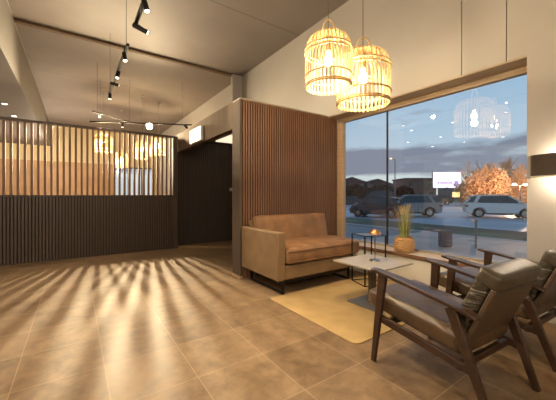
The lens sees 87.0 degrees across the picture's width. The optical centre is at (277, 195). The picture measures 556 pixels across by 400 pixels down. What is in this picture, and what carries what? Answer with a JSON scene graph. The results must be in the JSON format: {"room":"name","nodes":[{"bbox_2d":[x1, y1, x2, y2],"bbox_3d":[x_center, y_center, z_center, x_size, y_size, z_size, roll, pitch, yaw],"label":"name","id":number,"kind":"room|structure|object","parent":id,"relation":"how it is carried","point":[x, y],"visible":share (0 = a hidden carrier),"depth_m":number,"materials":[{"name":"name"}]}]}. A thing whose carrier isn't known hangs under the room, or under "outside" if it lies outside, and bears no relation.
{"room":"lobby","nodes":[
{"label":"lobby","id":0,"kind":"room"},
{"bbox_2d":[0,0,49,145],"bbox_3d":[-6.936,-2.625,3.104,6.130,1.050,19.000,0,0,-35],"label":"ceiling","id":1,"kind":"structure","parent":0,"point":[18,87],"depth_m":6.23,"materials":[{"name":"beige paint"}]},
{"bbox_2d":[0,125,155,194],"bbox_3d":[-10.454,-0.950,12.040,10.520,4.200,0.100,0,0,-35],"label":"wall","id":2,"kind":"structure","parent":0,"point":[54,127],"depth_m":13.06,"materials":[{"name":"beige paint"}]},
{"bbox_2d":[7,0,49,121],"bbox_3d":[-4.421,-3.034,4.845,0.017,0.029,19.000,0,0,-35],"label":"trim","id":3,"kind":"structure","parent":2,"relation":"attached to","point":[7,0],"depth_m":6.11,"materials":[{"name":"beige metal"}]},
{"bbox_2d":[0,159,112,194],"bbox_3d":[-11.238,-0.150,11.400,8.500,2.600,0.060,0,0,-35],"label":"board","id":4,"kind":"object","parent":2,"relation":"attached to","point":[7,160],"depth_m":12.62,"materials":[{"name":"brown wood"}]},
{"bbox_2d":[116,167,151,194],"bbox_3d":[-7.044,-0.300,14.389,1.800,2.100,0.120,0,0,-35],"label":"window","id":5,"kind":"structure","parent":2,"relation":"in","point":[116,167],"depth_m":14.51,"materials":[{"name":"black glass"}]},
{"bbox_2d":[8,0,348,133],"bbox_3d":[-2.570,-3.100,6.127,4.490,0.100,19.000,0,0,-35],"label":"ceiling","id":6,"kind":"structure","parent":0,"point":[227,36],"depth_m":6.09,"materials":[{"name":"beige paint"}]},
{"bbox_2d":[94,88,112,152],"bbox_3d":[-4.997,-2.149,8.400,0.474,1.798,0.474,0,0,-35],"label":"pendant lamp","id":7,"kind":"object","parent":6,"relation":"hanging from","point":[101,133],"visible":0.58,"depth_m":8.38,"materials":[{"name":"brown wicker"}]},
{"bbox_2d":[92,63,132,123],"bbox_3d":[-4.010,-2.467,7.179,0.035,1.165,1.138,0,0,19],"label":"track","id":8,"kind":"object","parent":6,"relation":"hanging from","point":[97,112],"visible":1,"depth_m":6.75,"materials":[{"name":"black metal"}]},
{"bbox_2d":[109,43,128,93],"bbox_3d":[-2.576,-2.482,4.681,0.035,1.135,2.270,0,0,-35],"label":"track","id":9,"kind":"object","parent":6,"relation":"hanging from","point":[127,44],"visible":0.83,"depth_m":4.31,"materials":[{"name":"black metal"}]},
{"bbox_2d":[110,82,118,86],"bbox_3d":[-2.765,-1.880,4.958,0.131,0.067,0.054,0,0,-42],"label":"track spotlight","id":10,"kind":"object","parent":9,"relation":"attached to","point":[111,83],"visible":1,"depth_m":4.95,"materials":[{"name":"black metal"}]},
{"bbox_2d":[115,71,120,78],"bbox_3d":[-2.482,-1.875,4.544,0.054,0.135,0.082,0,0,10],"label":"track spotlight","id":11,"kind":"object","parent":9,"relation":"attached to","point":[117,76],"visible":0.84,"depth_m":4.53,"materials":[{"name":"black metal"}]},
{"bbox_2d":[122,52,126,61],"bbox_3d":[-2.080,-1.875,3.970,0.090,0.135,0.053,0,0,42],"label":"track spotlight","id":12,"kind":"object","parent":9,"relation":"attached to","point":[124,56],"visible":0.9,"depth_m":3.95,"materials":[{"name":"black metal"}]},
{"bbox_2d":[116,110,127,167],"bbox_3d":[-5.626,-2.024,10.500,0.472,2.048,0.472,0,0,-17],"label":"pendant lamp","id":13,"kind":"object","parent":6,"relation":"hanging from","point":[120,110],"visible":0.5,"depth_m":10.46,"materials":[{"name":"brown"}]},
{"bbox_2d":[14,18,231,76],"bbox_3d":[-2.880,-3.027,6.253,4.114,0.044,0.120,0,0,-35],"label":"trim","id":14,"kind":"structure","parent":6,"relation":"attached to","point":[18,21],"depth_m":5.89,"materials":[{"name":"brown wood"}]},
{"bbox_2d":[134,1,143,23],"bbox_3d":[-0.412,-2.482,1.600,0.035,1.135,4.300,0,0,-35],"label":"track","id":15,"kind":"object","parent":6,"relation":"hanging from","point":[140,10],"visible":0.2,"depth_m":3.10,"materials":[{"name":"black metal"}]},
{"bbox_2d":[132,23,148,34],"bbox_3d":[-1.550,-1.877,3.304,0.170,0.108,0.054,0,0,-22],"label":"track spotlight","id":16,"kind":"object","parent":15,"relation":"attached to","point":[140,28],"visible":1,"depth_m":3.29,"materials":[{"name":"black metal"}]},
{"bbox_2d":[141,0,149,12],"bbox_3d":[-1.306,-1.875,2.889,0.083,0.135,0.054,0,0,5],"label":"track spotlight","id":17,"kind":"object","parent":15,"relation":"attached to","point":[144,2],"visible":1,"depth_m":2.87,"materials":[{"name":"black metal"}]},
{"bbox_2d":[89,78,191,125],"bbox_3d":[-3.589,-2.467,7.738,2.554,1.165,0.035,0,0,-8],"label":"track","id":18,"kind":"object","parent":6,"relation":"hanging from","point":[100,121],"visible":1,"depth_m":7.66,"materials":[{"name":"black metal"}]},
{"bbox_2d":[146,123,152,129],"bbox_3d":[-3.402,-1.828,7.758,0.160,0.188,0.162,0,0,-24],"label":"track spotlight","id":19,"kind":"object","parent":18,"relation":"attached to","point":[149,126],"visible":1,"depth_m":7.70,"materials":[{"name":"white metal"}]},
{"bbox_2d":[136,96,150,158],"bbox_3d":[-4.162,-2.089,9.000,0.472,1.918,0.472,0,0,-34],"label":"pendant lamp","id":20,"kind":"object","parent":6,"relation":"hanging from","point":[141,141],"visible":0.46,"depth_m":9.00,"materials":[{"name":"brown"}]},
{"bbox_2d":[151,103,164,154],"bbox_3d":[-3.949,-2.199,9.700,0.472,1.698,0.472,0,0,8],"label":"pendant lamp","id":21,"kind":"object","parent":6,"relation":"hanging from","point":[157,103],"visible":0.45,"depth_m":9.56,"materials":[{"name":"brown wicker"}]},
{"bbox_2d":[304,0,352,95],"bbox_3d":[0.461,-2.014,2.684,0.439,2.067,0.439,0,0,25],"label":"pendant lamp","id":22,"kind":"object","parent":6,"relation":"hanging from","point":[328,36],"visible":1,"depth_m":2.62,"materials":[{"name":"beige wicker"}]},
{"bbox_2d":[326,36,330,51],"bbox_3d":[0.461,-1.386,2.684,0.048,0.121,0.048,0,0,10],"label":"socket","id":23,"kind":"object","parent":22,"relation":"attached to","point":[326,36],"depth_m":2.67,"materials":[{"name":"gold metal"}]},
{"bbox_2d":[335,0,391,111],"bbox_3d":[0.890,-1.996,3.068,0.571,2.103,0.571,0,0,-28],"label":"pendant lamp","id":24,"kind":"object","parent":6,"relation":"hanging from","point":[362,54],"visible":0.88,"depth_m":2.99,"materials":[{"name":"brown"}]},
{"bbox_2d":[360,54,365,68],"bbox_3d":[0.890,-1.402,3.068,0.063,0.136,0.063,0,0,17],"label":"socket","id":25,"kind":"object","parent":24,"relation":"attached to","point":[364,57],"depth_m":3.05,"materials":[{"name":"gold metal"}]},
{"bbox_2d":[176,102,232,153],"bbox_3d":[-1.464,-1.155,5.479,0.090,0.390,3.004,0,0,-35],"label":"wall header","id":26,"kind":"structure","parent":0,"point":[218,124],"depth_m":4.89,"materials":[{"name":"beige paint"}]},
{"bbox_2d":[190,125,202,144],"bbox_3d":[-1.518,-1.110,5.432,0.050,0.260,0.620,0,0,-35],"label":"exit sign","id":27,"kind":"object","parent":26,"relation":"attached to","point":[196,135],"visible":1,"depth_m":5.35,"materials":[{"name":"paint"}]},
{"bbox_2d":[178,142,231,244],"bbox_3d":[-1.755,-0.100,7.190,1.740,2.500,0.120,0,0,-35],"label":"wall","id":28,"kind":"structure","parent":0,"point":[204,170],"depth_m":7.10,"materials":[{"name":"black wood"}]},
{"bbox_2d":[209,132,231,144],"bbox_3d":[-0.815,-1.325,5.995,1.555,0.040,3.114,0,0,-35],"label":"ceiling","id":29,"kind":"structure","parent":0,"point":[214,140],"depth_m":6.85,"materials":[{"name":"white paint"}]},
{"bbox_2d":[216,135,231,142],"bbox_3d":[-0.967,-1.292,6.763,0.590,0.024,0.980,0,0,-35],"label":"ceiling panel","id":30,"kind":"object","parent":29,"relation":"attached to","point":[228,139],"visible":0.29,"depth_m":6.83,"materials":[{"name":"beige"}]},
{"bbox_2d":[231,74,241,101],"bbox_3d":[-1.060,-2.200,7.476,0.270,1.700,0.100,0,0,-35],"label":"wall pier","id":31,"kind":"object","parent":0,"point":[236,80],"visible":0.29,"depth_m":7.42,"materials":[{"name":"beige paint"}]},
{"bbox_2d":[0,240,555,399],"bbox_3d":[-5.123,1.210,4.359,10.540,0.120,19.000,0,0,-35],"label":"floor","id":32,"kind":"structure","parent":0,"point":[176,323],"depth_m":2.26,"materials":[{"name":"tile"}]},
{"bbox_2d":[0,116,177,265],"bbox_3d":[-4.699,-0.068,4.713,6.040,2.435,0.120,0,0,-35],"label":"slatted screen","id":33,"kind":"object","parent":32,"relation":"on","point":[33,228],"visible":1,"depth_m":5.45,"materials":[{"name":"brown wood"}]},
{"bbox_2d":[242,213,358,294],"bbox_3d":[0.330,0.712,4.031,1.397,0.876,0.898,0,0,-35],"label":"sofa","id":34,"kind":"object","parent":32,"relation":"on","point":[282,248],"visible":0.99,"depth_m":3.73,"materials":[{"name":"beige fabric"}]},
{"bbox_2d":[253,213,327,237],"bbox_3d":[0.220,0.493,4.285,1.280,0.440,0.229,0,0,-35],"label":"cushion","id":35,"kind":"object","parent":34,"relation":"on","point":[302,225],"depth_m":4.22,"materials":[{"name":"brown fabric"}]},
{"bbox_2d":[285,235,358,264],"bbox_3d":[0.432,0.696,3.979,1.289,0.235,0.680,0,0,-35],"label":"seat cushion","id":36,"kind":"object","parent":34,"relation":"on","point":[299,249],"depth_m":3.72,"materials":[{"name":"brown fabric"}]},
{"bbox_2d":[271,275,404,343],"bbox_3d":[0.940,1.145,3.223,1.685,0.008,1.230,0,0,-35],"label":"rug","id":37,"kind":"object","parent":32,"relation":"on","point":[327,306],"visible":0.56,"depth_m":2.95,"materials":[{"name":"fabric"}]},
{"bbox_2d":[351,232,385,286],"bbox_3d":[1.181,0.823,3.828,0.313,0.634,0.313,0,0,-17],"label":"side table","id":38,"kind":"object","parent":37,"relation":"on","point":[366,234],"visible":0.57,"depth_m":3.80,"materials":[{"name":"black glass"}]},
{"bbox_2d":[333,254,412,311],"bbox_3d":[0.999,0.920,3.106,0.580,0.441,0.580,0,0,-35],"label":"coffee table","id":39,"kind":"object","parent":37,"relation":"on","point":[360,261],"visible":0.63,"depth_m":3.08,"materials":[{"name":"stone"}]},
{"bbox_2d":[369,229,380,261],"bbox_3d":[1.036,0.529,3.132,0.128,0.340,0.128,0,0,-35],"label":"table lamp","id":40,"kind":"object","parent":39,"relation":"on","point":[374,232],"visible":1,"depth_m":3.12,"materials":[{"name":"metal"}]},
{"bbox_2d":[369,258,541,399],"bbox_3d":[1.098,0.763,1.933,0.677,0.782,0.861,0,0,-30],"label":"armchair","id":41,"kind":"object","parent":32,"relation":"on","point":[492,302],"visible":1,"depth_m":1.70,"materials":[{"name":"brown wood"}]},
{"bbox_2d":[369,280,507,353],"bbox_3d":[1.057,0.778,2.005,0.536,0.199,0.697,0,0,-30],"label":"seat cushion","id":42,"kind":"object","parent":41,"relation":"on","point":[426,315],"depth_m":1.83,"materials":[{"name":"brown leather"}]},
{"bbox_2d":[450,278,490,333],"bbox_3d":[1.228,0.629,1.706,0.492,0.450,0.256,0,0,-30],"label":"cushion","id":43,"kind":"object","parent":41,"relation":"on","point":[478,299],"depth_m":1.55,"materials":[{"name":"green fabric"}]},
{"bbox_2d":[439,248,555,371],"bbox_3d":[1.840,0.763,2.380,0.677,0.782,0.861,0,0,-31],"label":"armchair","id":44,"kind":"object","parent":32,"relation":"on","point":[542,294],"visible":0.62,"depth_m":2.06,"materials":[{"name":"brown wood"}]},
{"bbox_2d":[439,266,555,319],"bbox_3d":[1.798,0.778,2.451,0.536,0.199,0.697,0,0,-31],"label":"seat cushion","id":45,"kind":"object","parent":44,"relation":"on","point":[462,283],"depth_m":2.37,"materials":[{"name":"brown leather"}]},
{"bbox_2d":[522,260,554,302],"bbox_3d":[1.973,0.629,2.156,0.492,0.450,0.256,0,0,-31],"label":"cushion","id":46,"kind":"object","parent":44,"relation":"on","point":[546,278],"depth_m":1.99,"materials":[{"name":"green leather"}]},
{"bbox_2d":[232,97,336,278],"bbox_3d":[0.186,-0.098,4.649,1.896,2.495,0.243,0,0,-35],"label":"wall partition","id":47,"kind":"structure","parent":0,"point":[284,159],"depth_m":4.40,"materials":[{"name":"brown wood"}]},
{"bbox_2d":[159,0,555,323],"bbox_3d":[-0.585,-0.950,7.379,0.400,4.200,18.800,0,0,-35],"label":"wall","id":48,"kind":"structure","parent":0,"point":[426,42],"depth_m":3.47,"materials":[{"name":"beige paint"}]},
{"bbox_2d":[350,249,460,294],"bbox_3d":[1.766,0.965,3.984,0.400,0.370,2.660,0,0,-35],"label":"sill","id":49,"kind":"structure","parent":48,"relation":"attached to","point":[420,270],"depth_m":3.72,"materials":[{"name":"paint"}]},
{"bbox_2d":[328,55,526,266],"bbox_3d":[1.746,-0.268,3.970,0.410,2.125,2.660,0,0,-35],"label":"window","id":50,"kind":"structure","parent":48,"relation":"in","point":[517,67],"depth_m":3.85,"materials":[{"name":"brown wood"}]},
{"bbox_2d":[393,204,415,252],"bbox_3d":[1.700,0.434,3.939,0.296,0.640,0.286,0,0,42],"label":"potted grass","id":51,"kind":"object","parent":50,"relation":"on","point":[403,243],"depth_m":3.88,"materials":[{"name":"plant"}]},
{"bbox_2d":[530,153,555,177],"bbox_3d":[2.454,-0.264,2.520,0.135,0.207,0.480,0,0,-35],"label":"wall lamp","id":52,"kind":"object","parent":48,"relation":"attached to","point":[542,165],"visible":1,"depth_m":2.59,"materials":[{"name":"fabric"}]},
{"bbox_2d":[394,236,414,252],"bbox_3d":[1.696,0.655,3.936,0.256,0.200,0.256,0,0,-35],"label":"basket","id":53,"kind":"object","parent":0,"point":[403,244],"depth_m":3.84,"materials":[{"name":"brown wicker"}]},
{"label":"outside","id":54,"kind":"structure","parent":0,"visible":0},
{"bbox_2d":[346,225,414,239],"bbox_3d":[-1.740,1.700,17.040,8.660,0.100,90.000,0,0,-35],"label":"road","id":55,"kind":"structure","parent":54,"point":[350,229],"depth_m":13.36,"materials":[{"name":"grey asphalt"}]},
{"bbox_2d":[346,223,526,242],"bbox_3d":[1.923,1.670,19.576,0.250,0.160,90.000,0,0,-35],"label":"kerb","id":56,"kind":"object","parent":55,"relation":"on","point":[346,223],"depth_m":13.02,"materials":[{"name":"concrete"}]},
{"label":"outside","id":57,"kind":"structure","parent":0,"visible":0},
{"bbox_2d":[346,217,526,240],"bbox_3d":[3.485,1.685,20.658,3.550,0.130,90.000,0,0,-35],"label":"grass verge","id":58,"kind":"structure","parent":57,"point":[492,233],"depth_m":13.88,"materials":[{"name":"green plant"}]},
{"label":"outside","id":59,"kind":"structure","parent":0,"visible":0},
{"bbox_2d":[346,202,526,231],"bbox_3d":[14.390,1.700,58.617,57.600,0.100,200.000,0,0,-35],"label":"road","id":60,"kind":"structure","parent":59,"point":[450,215],"depth_m":19.98,"materials":[{"name":"grey asphalt"}]},
{"bbox_2d":[346,196,359,204],"bbox_3d":[10.063,0.892,43.447,4.307,1.515,2.016,0,0,18],"label":"car","id":61,"kind":"object","parent":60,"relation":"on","point":[349,199],"visible":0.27,"depth_m":42.42,"materials":[{"name":"grey paint"}]},
{"bbox_2d":[346,184,367,199],"bbox_3d":[15.376,-0.319,57.983,4.845,3.956,4.780,0,0,14],"label":"tree","id":62,"kind":"object","parent":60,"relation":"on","point":[356,190],"visible":0.85,"depth_m":56.77,"materials":[{"name":"brown plant"}]},
{"bbox_2d":[346,177,371,187],"bbox_3d":[22.228,-1.940,91.997,11.800,7.180,8.600,0,0,0],"label":"building","id":63,"kind":"structure","parent":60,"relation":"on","point":[349,181],"depth_m":87.69,"materials":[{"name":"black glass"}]},
{"bbox_2d":[356,191,396,204],"bbox_3d":[11.740,0.552,34.877,4.707,2.196,2.072,0,0,18],"label":"car","id":64,"kind":"object","parent":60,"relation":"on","point":[371,194],"visible":0.24,"depth_m":34.17,"materials":[{"name":"grey paint"}]},
{"bbox_2d":[349,197,406,217],"bbox_3d":[7.545,0.882,22.293,3.907,1.535,1.904,0,0,35],"label":"car","id":65,"kind":"object","parent":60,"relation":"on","point":[376,205],"visible":0.89,"depth_m":21.52,"materials":[{"name":"grey paint"}]},
{"bbox_2d":[371,183,392,190],"bbox_3d":[21.280,-0.521,60.050,4.840,4.361,4.880,0,0,42],"label":"tree","id":66,"kind":"object","parent":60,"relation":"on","point":[382,187],"visible":0.26,"depth_m":59.00,"materials":[{"name":"brown plant"}]},
{"bbox_2d":[389,158,395,194],"bbox_3d":[17.591,-2.060,44.998,0.980,7.420,0.440,0,0,0],"label":"street lamp","id":67,"kind":"object","parent":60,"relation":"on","point":[389,158],"visible":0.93,"depth_m":44.94,"materials":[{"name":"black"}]},
{"bbox_2d":[393,185,415,197],"bbox_3d":[27.476,-0.284,63.954,4.740,3.881,4.760,0,0,5],"label":"tree","id":68,"kind":"object","parent":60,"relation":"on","point":[400,191],"visible":0.72,"depth_m":62.83,"materials":[{"name":"brown plant"}]},
{"bbox_2d":[392,178,435,195],"bbox_3d":[35.142,-1.300,75.997,7.900,5.900,8.400,0,0,0],"label":"building","id":69,"kind":"structure","parent":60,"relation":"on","point":[421,186],"depth_m":71.99,"materials":[{"name":"brick"}]},
{"bbox_2d":[398,195,442,216],"bbox_3d":[10.563,0.797,23.596,4.507,1.706,2.016,0,0,14],"label":"car","id":70,"kind":"object","parent":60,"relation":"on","point":[428,205],"visible":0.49,"depth_m":22.62,"materials":[{"name":"grey paint"}]},
{"bbox_2d":[435,195,452,204],"bbox_3d":[28.408,0.792,51.994,4.307,1.715,2.016,0,0,18],"label":"car","id":71,"kind":"object","parent":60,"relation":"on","point":[445,199],"visible":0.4,"depth_m":50.94,"materials":[{"name":"grey paint"}]},
{"bbox_2d":[432,172,460,194],"bbox_3d":[34.609,-1.600,60.097,5.900,6.500,0.400,0,0,0],"label":"billboard","id":72,"kind":"object","parent":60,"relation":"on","point":[446,180],"visible":0.86,"depth_m":59.96,"materials":[{"name":"white plastic"}]},
{"bbox_2d":[452,192,459,206],"bbox_3d":[25.517,0.600,41.998,1.000,2.100,0.160,0,0,0],"label":"sign","id":73,"kind":"object","parent":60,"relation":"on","point":[454,194],"visible":1,"depth_m":41.92,"materials":[{"name":"yellow"}]},
{"bbox_2d":[453,182,470,203],"bbox_3d":[32.830,-0.412,52.059,3.169,4.128,3.084,0,0,19],"label":"tree","id":74,"kind":"object","parent":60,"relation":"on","point":[457,187],"visible":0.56,"depth_m":51.92,"materials":[{"name":"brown plant"}]},
{"bbox_2d":[458,161,487,199],"bbox_3d":[27.140,-1.607,41.085,3.306,6.544,3.584,0,0,-35],"label":"tree","id":75,"kind":"object","parent":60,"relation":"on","point":[471,189],"visible":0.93,"depth_m":40.64,"materials":[{"name":"orange plant"}]},
{"bbox_2d":[473,159,493,194],"bbox_3d":[33.620,-2.146,48.230,3.814,7.609,4.455,0,0,-18],"label":"tree","id":76,"kind":"object","parent":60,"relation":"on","point":[488,166],"visible":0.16,"depth_m":47.65,"materials":[{"name":"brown plant"}]},
{"bbox_2d":[462,195,526,218],"bbox_3d":[16.509,0.797,21.904,4.507,1.706,2.061,0,0,25],"label":"car","id":77,"kind":"object","parent":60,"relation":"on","point":[475,205],"visible":0.86,"depth_m":21.35,"materials":[{"name":"silver metal"}]},
{"bbox_2d":[480,161,511,194],"bbox_3d":[30.469,-1.710,40.973,3.644,6.738,3.504,0,0,-22],"label":"tree","id":78,"kind":"object","parent":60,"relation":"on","point":[495,181],"visible":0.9,"depth_m":40.38,"materials":[{"name":"orange plant"}]},
{"bbox_2d":[495,157,517,198],"bbox_3d":[37.405,-2.428,48.381,5.074,8.178,3.751,0,0,40],"label":"tree","id":79,"kind":"object","parent":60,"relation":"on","point":[508,167],"visible":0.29,"depth_m":47.75,"materials":[{"name":"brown plant"}]},
{"bbox_2d":[508,162,526,203],"bbox_3d":[34.163,-1.570,40.964,5.847,6.481,3.553,0,0,-44],"label":"tree","id":80,"kind":"object","parent":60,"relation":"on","point":[518,174],"visible":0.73,"depth_m":40.63,"materials":[{"name":"orange plant"}]},
{"bbox_2d":[512,184,526,200],"bbox_3d":[28.083,0.140,33.998,1.740,3.020,0.440,0,0,0],"label":"street lamp","id":81,"kind":"object","parent":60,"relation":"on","point":[512,184],"visible":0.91,"depth_m":33.94,"materials":[{"name":"beige metal"}]},
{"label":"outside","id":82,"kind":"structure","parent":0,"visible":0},
{"bbox_2d":[361,232,526,261],"bbox_3d":[13.327,1.625,-4.760,8.605,0.049,37.000,0,0,-35],"label":"pavement","id":83,"kind":"structure","parent":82,"point":[461,245],"depth_m":9.34,"materials":[{"name":"grey concrete"}]},
{"bbox_2d":[437,230,452,246],"bbox_3d":[5.220,1.350,9.149,0.360,0.500,0.220,0,0,0],"label":"trash can","id":84,"kind":"object","parent":83,"relation":"on","point":[444,236],"visible":1,"depth_m":9.05,"materials":[{"name":"grey metal"}]},
{"bbox_2d":[474,219,477,248],"bbox_3d":[5.947,1.160,8.801,0.110,0.880,0.107,0,0,-35],"label":"bollard light","id":85,"kind":"object","parent":83,"relation":"on","point":[475,220],"visible":1,"depth_m":8.77,"materials":[{"name":"beige metal"}]},
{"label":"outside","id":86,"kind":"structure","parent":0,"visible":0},
{"bbox_3d":[64.880,1.675,111.824,86.000,0.150,290.000,0,0,-35],"label":"turf","id":87,"kind":"object","parent":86,"visible":0},
{"bbox_2d":[366,179,392,188],"bbox_3d":[36.864,-2.230,111.996,12.800,7.760,8.600,0,0,0],"label":"building","id":88,"kind":"structure","parent":87,"relation":"on","point":[374,181],"depth_m":107.71,"materials":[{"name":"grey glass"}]},
{"bbox_2d":[438,183,497,200],"bbox_3d":[61.436,-1.000,93.995,16.400,5.300,8.400,0,0,0],"label":"building","id":89,"kind":"structure","parent":87,"relation":"on","point":[441,191],"depth_m":93.46,"materials":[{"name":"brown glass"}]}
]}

